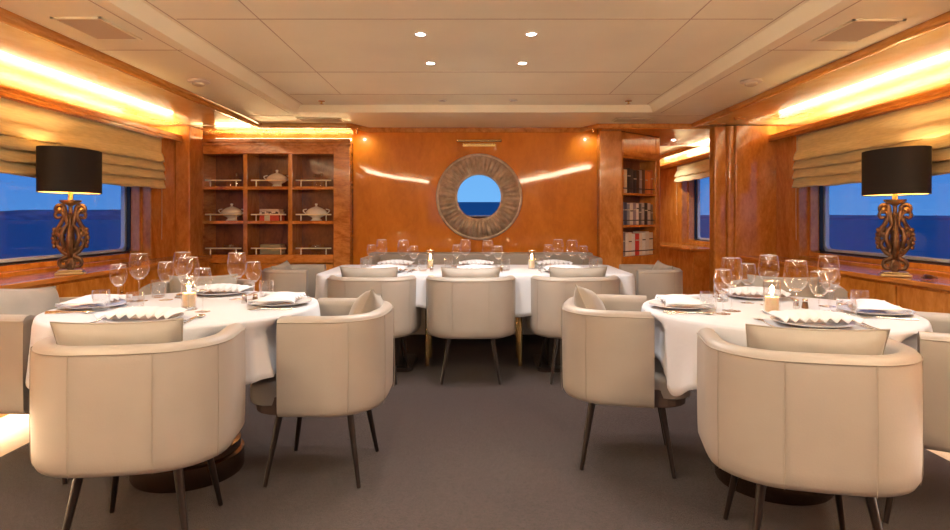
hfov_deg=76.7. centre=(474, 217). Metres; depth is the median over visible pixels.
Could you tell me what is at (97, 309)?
tumbler
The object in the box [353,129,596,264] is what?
wall
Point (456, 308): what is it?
tub chair
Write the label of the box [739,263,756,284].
bowl
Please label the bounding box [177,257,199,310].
wine glass
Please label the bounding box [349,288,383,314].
pillow
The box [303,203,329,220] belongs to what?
tureen
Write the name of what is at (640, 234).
book
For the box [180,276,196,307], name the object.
glass
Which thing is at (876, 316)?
fork
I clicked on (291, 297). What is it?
napkin
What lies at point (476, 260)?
napkin
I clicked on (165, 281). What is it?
bowl
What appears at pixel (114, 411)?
tub chair
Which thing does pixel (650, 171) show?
book
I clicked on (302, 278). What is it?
tub chair
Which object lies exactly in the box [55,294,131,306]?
napkin
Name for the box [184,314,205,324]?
spoon
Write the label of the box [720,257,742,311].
wine glass
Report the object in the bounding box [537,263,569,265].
plate
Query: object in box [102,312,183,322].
plate
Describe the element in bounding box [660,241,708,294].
base cabinet
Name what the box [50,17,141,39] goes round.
ceiling vent
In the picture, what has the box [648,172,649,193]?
book
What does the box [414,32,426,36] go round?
recessed light
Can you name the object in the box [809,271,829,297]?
wine glass
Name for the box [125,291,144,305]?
tumbler
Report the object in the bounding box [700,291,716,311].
tumbler
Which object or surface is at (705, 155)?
trim
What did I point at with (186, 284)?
bowl
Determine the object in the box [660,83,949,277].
window frame
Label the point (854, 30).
ceiling vent
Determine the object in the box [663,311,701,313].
knife
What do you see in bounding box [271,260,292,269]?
pillow
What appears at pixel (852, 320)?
spoon
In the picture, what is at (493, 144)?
picture light
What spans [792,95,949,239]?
blind
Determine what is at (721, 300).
tumbler
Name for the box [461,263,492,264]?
plate
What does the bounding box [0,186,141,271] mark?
window
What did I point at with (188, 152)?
wall
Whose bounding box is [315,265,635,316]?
tablecloth
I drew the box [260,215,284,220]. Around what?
box
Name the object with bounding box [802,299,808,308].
shaker
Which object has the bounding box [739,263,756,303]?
wine glass
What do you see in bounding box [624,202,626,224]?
book
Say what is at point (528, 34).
recessed light
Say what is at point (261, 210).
book
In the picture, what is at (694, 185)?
window
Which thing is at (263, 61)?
ceiling
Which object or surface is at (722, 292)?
bowl
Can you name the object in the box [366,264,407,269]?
napkin
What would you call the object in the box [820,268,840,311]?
wine glass
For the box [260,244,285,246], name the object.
book
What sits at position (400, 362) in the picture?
table
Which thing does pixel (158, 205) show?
wall
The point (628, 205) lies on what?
book
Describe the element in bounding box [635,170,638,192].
book
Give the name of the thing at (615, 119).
ceiling vent
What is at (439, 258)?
bench sofa
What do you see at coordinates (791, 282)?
pillow
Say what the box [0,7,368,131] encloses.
trim
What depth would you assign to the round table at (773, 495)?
2.45 m
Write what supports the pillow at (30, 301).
on the tub chair at (15, 330)
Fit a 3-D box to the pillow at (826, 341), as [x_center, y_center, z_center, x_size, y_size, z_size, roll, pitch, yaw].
[1.098,0.512,1.959,0.420,0.335,0.178,0,0,14]
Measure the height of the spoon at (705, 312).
0.016 m
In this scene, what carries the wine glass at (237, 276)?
on the tablecloth at (260, 325)
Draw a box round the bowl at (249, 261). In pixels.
[245,261,261,281]
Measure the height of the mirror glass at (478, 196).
0.480 m
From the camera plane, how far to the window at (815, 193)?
5.59 m
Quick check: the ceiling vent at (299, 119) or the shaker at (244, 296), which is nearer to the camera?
the shaker at (244, 296)
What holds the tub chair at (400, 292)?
on the carpet
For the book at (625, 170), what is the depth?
6.49 m
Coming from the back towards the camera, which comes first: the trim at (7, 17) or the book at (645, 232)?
the book at (645, 232)
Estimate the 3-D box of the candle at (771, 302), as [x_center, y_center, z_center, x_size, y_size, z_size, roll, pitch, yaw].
[1.262,0.340,2.550,0.056,0.114,0.056,0,0,0]
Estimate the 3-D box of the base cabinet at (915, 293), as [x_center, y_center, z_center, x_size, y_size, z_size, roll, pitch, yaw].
[2.842,0.780,2.725,0.365,0.800,6.650,0,0,0]
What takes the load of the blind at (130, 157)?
attached to the window at (134, 194)
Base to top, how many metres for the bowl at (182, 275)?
0.127 m
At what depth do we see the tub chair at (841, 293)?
3.74 m
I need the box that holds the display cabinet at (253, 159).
[202,138,352,290]
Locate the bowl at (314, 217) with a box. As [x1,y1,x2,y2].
[306,212,326,220]
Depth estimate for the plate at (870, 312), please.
2.53 m
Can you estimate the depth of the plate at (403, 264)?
5.12 m
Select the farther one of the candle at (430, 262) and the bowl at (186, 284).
the candle at (430, 262)
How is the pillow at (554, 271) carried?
on the tub chair at (548, 294)
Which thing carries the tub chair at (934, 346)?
on the carpet
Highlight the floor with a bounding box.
[0,414,949,460]
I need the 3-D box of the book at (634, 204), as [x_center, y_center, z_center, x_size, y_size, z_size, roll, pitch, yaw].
[1.708,-0.046,6.672,0.057,0.242,0.168,0,0,-41]
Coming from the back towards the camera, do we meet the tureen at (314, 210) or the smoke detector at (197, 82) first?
the tureen at (314, 210)
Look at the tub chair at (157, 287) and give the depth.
3.80 m
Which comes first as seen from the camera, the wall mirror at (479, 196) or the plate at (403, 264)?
the plate at (403, 264)
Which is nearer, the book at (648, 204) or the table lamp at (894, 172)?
the table lamp at (894, 172)
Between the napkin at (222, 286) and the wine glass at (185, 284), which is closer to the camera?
the wine glass at (185, 284)
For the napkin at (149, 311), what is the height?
0.035 m
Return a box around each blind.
[0,95,165,238]
[674,158,708,182]
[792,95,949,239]
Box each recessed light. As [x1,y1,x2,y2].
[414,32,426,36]
[425,61,435,64]
[517,61,527,64]
[525,32,537,36]
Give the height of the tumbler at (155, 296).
0.090 m
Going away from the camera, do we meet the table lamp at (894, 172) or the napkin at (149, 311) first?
the napkin at (149, 311)
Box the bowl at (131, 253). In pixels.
[128,253,149,278]
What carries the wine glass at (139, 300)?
on the tablecloth at (260, 325)
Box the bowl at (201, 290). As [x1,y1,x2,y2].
[193,268,211,291]
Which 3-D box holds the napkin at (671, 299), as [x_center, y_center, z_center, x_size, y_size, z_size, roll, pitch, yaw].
[0.942,0.367,2.716,0.206,0.035,0.292,0,0,7]
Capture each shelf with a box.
[203,186,242,190]
[203,221,242,223]
[204,253,333,254]
[248,186,287,190]
[248,221,287,223]
[292,186,333,190]
[292,221,333,223]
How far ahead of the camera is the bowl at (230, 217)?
6.51 m
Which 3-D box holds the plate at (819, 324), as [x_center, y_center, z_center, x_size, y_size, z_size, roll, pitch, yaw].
[1.278,0.397,2.278,0.284,0.019,0.284,0,0,7]
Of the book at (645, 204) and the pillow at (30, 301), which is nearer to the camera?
the pillow at (30, 301)
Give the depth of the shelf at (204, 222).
6.41 m
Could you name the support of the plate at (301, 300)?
on the tablecloth at (260, 325)
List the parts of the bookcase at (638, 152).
panel, rail, rail, shelf, shelf, cornice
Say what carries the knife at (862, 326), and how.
on the tablecloth at (675, 334)
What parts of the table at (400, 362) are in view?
leg, leg, leg, leg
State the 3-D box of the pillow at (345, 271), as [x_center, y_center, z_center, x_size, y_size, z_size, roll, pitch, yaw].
[-0.747,0.512,4.297,0.421,0.335,0.178,0,0,7]
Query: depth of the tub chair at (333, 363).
2.50 m
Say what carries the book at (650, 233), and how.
on the bookcase at (638, 152)
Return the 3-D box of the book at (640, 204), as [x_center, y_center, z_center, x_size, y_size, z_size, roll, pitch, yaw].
[1.788,-0.043,6.743,0.054,0.237,0.169,0,0,-41]
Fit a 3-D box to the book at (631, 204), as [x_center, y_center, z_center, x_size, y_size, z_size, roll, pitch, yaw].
[1.661,-0.045,6.634,0.059,0.239,0.173,0,0,-41]
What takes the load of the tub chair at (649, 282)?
on the carpet
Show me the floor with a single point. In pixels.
(14, 428)
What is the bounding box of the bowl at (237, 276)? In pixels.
[227,252,246,277]
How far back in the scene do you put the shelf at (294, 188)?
6.41 m
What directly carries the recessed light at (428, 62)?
in the ceiling
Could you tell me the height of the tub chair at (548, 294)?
0.755 m
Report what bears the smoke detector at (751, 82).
attached to the ceiling
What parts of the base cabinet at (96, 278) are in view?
door, door, door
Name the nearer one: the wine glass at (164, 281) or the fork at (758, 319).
the fork at (758, 319)
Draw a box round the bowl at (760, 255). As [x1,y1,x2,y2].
[758,255,779,281]
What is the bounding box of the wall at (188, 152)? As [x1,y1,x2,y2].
[150,126,352,263]
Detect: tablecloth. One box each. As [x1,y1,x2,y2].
[25,291,319,388]
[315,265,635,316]
[641,294,932,395]
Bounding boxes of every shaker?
[241,294,246,303]
[793,299,799,308]
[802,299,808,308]
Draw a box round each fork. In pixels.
[247,308,294,309]
[755,318,774,326]
[861,316,918,320]
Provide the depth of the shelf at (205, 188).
6.41 m
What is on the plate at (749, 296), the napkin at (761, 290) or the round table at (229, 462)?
the napkin at (761, 290)
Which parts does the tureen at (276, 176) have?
lid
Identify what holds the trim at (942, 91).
attached to the window frame at (791, 203)
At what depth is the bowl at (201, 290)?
2.59 m
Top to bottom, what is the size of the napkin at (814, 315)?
0.035 m
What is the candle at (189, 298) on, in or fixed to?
in the glass at (188, 276)
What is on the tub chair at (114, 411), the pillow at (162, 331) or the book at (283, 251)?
the pillow at (162, 331)
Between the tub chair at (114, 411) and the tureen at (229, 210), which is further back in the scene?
the tureen at (229, 210)
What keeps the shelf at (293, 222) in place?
attached to the display cabinet at (253, 159)
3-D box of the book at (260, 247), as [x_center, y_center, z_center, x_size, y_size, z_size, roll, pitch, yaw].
[-2.200,0.333,6.540,0.225,0.034,0.170,0,0,0]
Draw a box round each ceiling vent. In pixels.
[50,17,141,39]
[296,118,344,121]
[611,118,653,121]
[811,19,905,41]
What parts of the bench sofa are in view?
armrest, backrest, armrest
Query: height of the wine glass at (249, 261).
0.189 m
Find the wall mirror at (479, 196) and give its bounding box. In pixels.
[436,154,521,239]
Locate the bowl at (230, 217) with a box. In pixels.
[221,212,241,220]
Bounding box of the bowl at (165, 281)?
[157,261,173,282]
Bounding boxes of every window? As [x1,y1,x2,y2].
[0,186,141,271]
[688,179,708,243]
[808,186,949,271]
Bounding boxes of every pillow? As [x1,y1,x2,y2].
[0,286,59,316]
[50,318,183,345]
[169,274,237,292]
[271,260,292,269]
[340,266,397,276]
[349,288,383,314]
[441,267,500,277]
[549,266,606,276]
[573,284,605,309]
[652,260,672,269]
[745,324,890,354]
[747,274,818,297]
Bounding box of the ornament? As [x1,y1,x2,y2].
[920,274,937,278]
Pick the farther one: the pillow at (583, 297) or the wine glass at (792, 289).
the pillow at (583, 297)
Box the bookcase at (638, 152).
[621,132,660,264]
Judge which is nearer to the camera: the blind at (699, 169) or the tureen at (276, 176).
the tureen at (276, 176)
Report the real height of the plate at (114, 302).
0.019 m
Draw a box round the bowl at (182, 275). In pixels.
[173,252,192,276]
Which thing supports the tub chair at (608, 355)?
on the carpet
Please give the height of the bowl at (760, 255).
0.127 m
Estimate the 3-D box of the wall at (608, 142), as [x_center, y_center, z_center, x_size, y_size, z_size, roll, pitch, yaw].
[1.446,0.080,6.750,0.232,2.200,0.700,0,0,0]
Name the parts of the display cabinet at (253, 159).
gallery rail, gallery rail, gallery rail, door, door, gallery rail, gallery rail, gallery rail, panel, cornice, door, gallery rail, gallery rail, gallery rail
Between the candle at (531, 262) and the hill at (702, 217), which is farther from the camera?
the hill at (702, 217)
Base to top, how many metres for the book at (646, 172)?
0.263 m
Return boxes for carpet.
[0,334,949,529]
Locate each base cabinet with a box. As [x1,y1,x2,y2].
[0,256,211,417]
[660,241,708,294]
[739,256,949,312]
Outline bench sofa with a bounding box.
[360,252,602,333]
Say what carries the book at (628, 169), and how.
on the bookcase at (638, 152)
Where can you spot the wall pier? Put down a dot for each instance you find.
(742, 159)
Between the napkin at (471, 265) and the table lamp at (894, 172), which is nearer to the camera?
the table lamp at (894, 172)
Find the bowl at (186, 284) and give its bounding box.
[177,257,199,285]
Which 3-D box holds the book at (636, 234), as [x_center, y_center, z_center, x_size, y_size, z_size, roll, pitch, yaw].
[1.746,0.292,6.704,0.077,0.241,0.166,0,0,-41]
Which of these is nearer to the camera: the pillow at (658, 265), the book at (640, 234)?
the pillow at (658, 265)
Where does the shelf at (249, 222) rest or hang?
attached to the display cabinet at (253, 159)
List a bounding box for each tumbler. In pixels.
[91,290,109,311]
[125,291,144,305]
[150,279,165,297]
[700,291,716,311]
[714,283,729,301]
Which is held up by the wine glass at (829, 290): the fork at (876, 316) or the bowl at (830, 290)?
the bowl at (830, 290)
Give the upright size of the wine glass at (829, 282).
0.233 m
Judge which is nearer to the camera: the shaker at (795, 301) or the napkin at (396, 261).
the shaker at (795, 301)
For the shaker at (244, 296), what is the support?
on the tablecloth at (260, 325)
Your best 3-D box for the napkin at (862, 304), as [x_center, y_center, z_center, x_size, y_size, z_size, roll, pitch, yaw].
[1.695,0.367,2.559,0.206,0.035,0.292,0,0,17]
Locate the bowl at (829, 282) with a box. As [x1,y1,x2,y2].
[817,255,839,283]
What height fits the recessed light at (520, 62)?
0.008 m
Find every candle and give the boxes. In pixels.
[182,286,195,306]
[427,254,432,267]
[529,254,534,267]
[765,286,778,311]
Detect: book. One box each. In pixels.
[259,212,283,213]
[260,209,283,211]
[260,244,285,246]
[260,247,285,250]
[260,250,284,253]
[623,168,630,192]
[623,232,624,255]
[624,169,626,192]
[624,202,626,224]
[625,232,631,255]
[625,233,627,255]
[627,203,632,224]
[627,204,629,224]
[631,169,632,192]
[632,233,638,254]
[632,234,634,255]
[633,170,636,192]
[633,203,635,224]
[633,231,648,254]
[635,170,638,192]
[636,203,638,224]
[639,170,641,192]
[639,203,641,224]
[639,233,641,254]
[641,203,644,224]
[642,170,644,193]
[642,233,645,254]
[644,203,647,224]
[645,170,647,193]
[646,170,652,193]
[647,203,650,224]
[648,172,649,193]
[649,232,652,253]
[650,204,652,224]
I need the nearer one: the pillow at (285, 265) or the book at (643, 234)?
the pillow at (285, 265)
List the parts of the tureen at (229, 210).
lid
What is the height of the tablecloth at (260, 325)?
0.284 m
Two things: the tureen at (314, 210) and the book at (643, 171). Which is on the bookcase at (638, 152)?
the book at (643, 171)
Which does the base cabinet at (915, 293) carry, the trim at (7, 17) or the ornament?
the ornament
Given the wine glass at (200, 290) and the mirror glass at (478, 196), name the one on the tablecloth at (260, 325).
the wine glass at (200, 290)
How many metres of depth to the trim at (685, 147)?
8.57 m
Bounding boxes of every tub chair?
[0,297,78,484]
[29,323,245,529]
[139,278,254,295]
[250,298,394,487]
[262,264,325,298]
[327,275,420,384]
[426,275,515,384]
[526,275,619,384]
[561,294,690,478]
[619,264,682,300]
[696,328,923,529]
[728,279,847,299]
[883,311,949,523]
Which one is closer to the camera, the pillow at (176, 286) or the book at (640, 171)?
the pillow at (176, 286)
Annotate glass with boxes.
[109,264,127,305]
[128,253,149,301]
[157,261,173,300]
[173,252,192,298]
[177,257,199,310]
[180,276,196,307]
[193,268,211,312]
[227,252,246,299]
[245,261,261,300]
[457,175,500,218]
[713,269,732,314]
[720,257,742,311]
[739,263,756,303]
[758,255,779,305]
[783,260,808,291]
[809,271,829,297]
[817,255,839,307]
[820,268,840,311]
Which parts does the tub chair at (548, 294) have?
leg, leg, backrest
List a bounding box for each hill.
[700,215,949,219]
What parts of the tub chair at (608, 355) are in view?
leg, backrest, leg, leg, seat, seat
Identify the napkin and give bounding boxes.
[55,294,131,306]
[94,306,192,319]
[186,283,254,291]
[248,292,305,303]
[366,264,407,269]
[377,259,414,264]
[457,264,494,267]
[459,259,493,264]
[536,259,572,264]
[542,264,583,269]
[655,294,714,306]
[722,286,790,296]
[762,309,863,323]
[836,299,912,312]
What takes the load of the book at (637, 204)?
on the bookcase at (638, 152)
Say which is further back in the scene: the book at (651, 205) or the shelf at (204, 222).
the book at (651, 205)
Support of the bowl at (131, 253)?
on the wine glass at (139, 300)
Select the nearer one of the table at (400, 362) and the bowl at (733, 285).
the bowl at (733, 285)
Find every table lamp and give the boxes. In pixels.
[36,145,101,274]
[862,145,931,277]
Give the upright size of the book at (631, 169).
0.264 m
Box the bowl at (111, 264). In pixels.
[109,264,127,285]
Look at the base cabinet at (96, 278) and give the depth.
4.51 m
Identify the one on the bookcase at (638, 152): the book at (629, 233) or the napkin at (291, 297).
the book at (629, 233)
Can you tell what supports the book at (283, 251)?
on the display cabinet at (253, 159)
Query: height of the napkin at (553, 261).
0.035 m
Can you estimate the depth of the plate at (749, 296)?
3.05 m
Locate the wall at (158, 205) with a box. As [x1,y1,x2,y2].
[0,83,174,277]
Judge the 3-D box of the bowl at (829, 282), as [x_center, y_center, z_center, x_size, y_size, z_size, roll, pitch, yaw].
[1.620,0.236,2.750,0.092,0.127,0.092,0,0,0]
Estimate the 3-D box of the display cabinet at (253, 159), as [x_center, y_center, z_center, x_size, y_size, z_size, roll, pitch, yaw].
[-2.183,0.168,6.602,1.715,2.025,0.476,0,0,0]
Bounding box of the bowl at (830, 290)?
[820,268,840,291]
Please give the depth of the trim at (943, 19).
3.92 m
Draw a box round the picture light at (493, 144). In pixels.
[456,139,501,146]
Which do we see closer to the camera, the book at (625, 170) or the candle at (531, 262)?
the candle at (531, 262)
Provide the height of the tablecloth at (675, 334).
0.312 m
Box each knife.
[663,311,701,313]
[855,324,872,328]
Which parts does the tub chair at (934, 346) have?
leg, backrest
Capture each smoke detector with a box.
[187,78,209,86]
[740,78,762,86]
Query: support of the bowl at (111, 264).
on the wine glass at (111, 264)
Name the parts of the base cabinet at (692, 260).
door, door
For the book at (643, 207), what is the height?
0.242 m
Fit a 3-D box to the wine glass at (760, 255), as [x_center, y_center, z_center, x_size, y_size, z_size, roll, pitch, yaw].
[1.370,0.290,2.800,0.092,0.233,0.092,0,0,0]
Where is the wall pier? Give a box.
[709,126,799,293]
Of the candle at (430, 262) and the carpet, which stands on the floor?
the carpet
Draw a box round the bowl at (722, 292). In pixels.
[713,269,732,293]
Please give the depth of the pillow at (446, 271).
4.21 m
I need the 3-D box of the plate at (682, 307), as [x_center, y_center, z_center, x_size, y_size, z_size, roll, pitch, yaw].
[0.933,0.397,2.717,0.284,0.019,0.284,0,0,7]
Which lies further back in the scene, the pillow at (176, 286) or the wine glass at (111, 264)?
the pillow at (176, 286)
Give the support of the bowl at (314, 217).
on the tureen at (314, 210)
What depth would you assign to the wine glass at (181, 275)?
3.04 m
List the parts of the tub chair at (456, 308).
leg, backrest, leg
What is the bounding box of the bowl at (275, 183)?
[266,178,286,185]
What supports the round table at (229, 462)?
on the carpet
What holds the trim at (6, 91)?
attached to the wall at (158, 205)
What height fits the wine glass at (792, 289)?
0.233 m
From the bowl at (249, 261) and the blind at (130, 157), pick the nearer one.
the bowl at (249, 261)
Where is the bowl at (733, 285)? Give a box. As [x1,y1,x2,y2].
[720,257,742,286]
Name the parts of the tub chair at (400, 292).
backrest, leg, leg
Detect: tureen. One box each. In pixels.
[218,203,242,220]
[263,170,287,185]
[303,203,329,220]
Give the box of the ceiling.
[0,0,949,162]
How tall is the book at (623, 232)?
0.256 m
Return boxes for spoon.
[45,310,94,314]
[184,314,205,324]
[666,311,714,313]
[852,320,878,328]
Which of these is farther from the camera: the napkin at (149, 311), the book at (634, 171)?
the book at (634, 171)
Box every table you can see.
[129,432,243,492]
[393,308,561,371]
[715,465,834,505]
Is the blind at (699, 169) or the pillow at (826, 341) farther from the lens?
the blind at (699, 169)
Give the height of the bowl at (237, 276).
0.127 m
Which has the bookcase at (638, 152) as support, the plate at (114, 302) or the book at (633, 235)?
the book at (633, 235)
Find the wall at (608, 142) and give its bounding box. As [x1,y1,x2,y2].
[597,131,620,268]
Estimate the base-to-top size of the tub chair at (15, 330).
0.755 m
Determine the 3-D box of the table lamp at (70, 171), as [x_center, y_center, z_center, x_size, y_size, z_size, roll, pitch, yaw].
[-2.730,-0.040,4.050,0.300,0.840,0.490,0,0,-2]
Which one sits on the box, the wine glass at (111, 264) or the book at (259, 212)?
the book at (259, 212)
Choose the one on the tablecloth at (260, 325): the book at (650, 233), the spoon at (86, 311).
the spoon at (86, 311)
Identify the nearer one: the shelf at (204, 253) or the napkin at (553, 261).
the napkin at (553, 261)
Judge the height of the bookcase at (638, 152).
2.100 m
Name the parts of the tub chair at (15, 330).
backrest, leg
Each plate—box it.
[57,299,128,309]
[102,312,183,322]
[194,288,250,295]
[250,297,311,306]
[380,263,412,265]
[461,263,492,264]
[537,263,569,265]
[648,300,711,310]
[726,292,784,299]
[770,316,855,328]
[837,304,915,316]
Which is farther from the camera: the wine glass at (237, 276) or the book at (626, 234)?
the book at (626, 234)
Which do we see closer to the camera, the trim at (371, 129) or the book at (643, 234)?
the trim at (371, 129)
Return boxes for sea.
[0,220,949,258]
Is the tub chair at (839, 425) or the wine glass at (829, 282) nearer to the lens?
the tub chair at (839, 425)
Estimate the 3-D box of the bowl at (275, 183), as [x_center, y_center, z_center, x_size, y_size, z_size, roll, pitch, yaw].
[-2.165,-0.385,6.560,0.228,0.094,0.182,0,0,0]
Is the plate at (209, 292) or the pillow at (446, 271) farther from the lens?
the pillow at (446, 271)
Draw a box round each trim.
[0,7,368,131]
[0,85,182,141]
[368,127,580,131]
[579,11,949,131]
[660,152,708,169]
[661,146,696,157]
[768,85,949,141]
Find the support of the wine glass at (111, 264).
on the tablecloth at (260, 325)
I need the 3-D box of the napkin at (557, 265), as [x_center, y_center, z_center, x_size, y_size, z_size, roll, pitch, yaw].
[0.660,0.367,4.524,0.292,0.035,0.206,0,0,0]
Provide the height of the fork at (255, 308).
0.014 m
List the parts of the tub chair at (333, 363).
seat, seat, leg, leg, backrest, leg, leg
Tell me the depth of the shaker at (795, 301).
2.68 m
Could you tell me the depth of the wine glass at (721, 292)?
2.53 m
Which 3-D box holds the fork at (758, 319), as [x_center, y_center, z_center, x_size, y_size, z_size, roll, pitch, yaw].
[1.111,0.402,2.298,0.022,0.014,0.200,0,0,7]
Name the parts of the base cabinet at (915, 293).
door, door, door, door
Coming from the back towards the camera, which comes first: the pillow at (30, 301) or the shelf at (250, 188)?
the shelf at (250, 188)
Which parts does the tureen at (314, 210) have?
lid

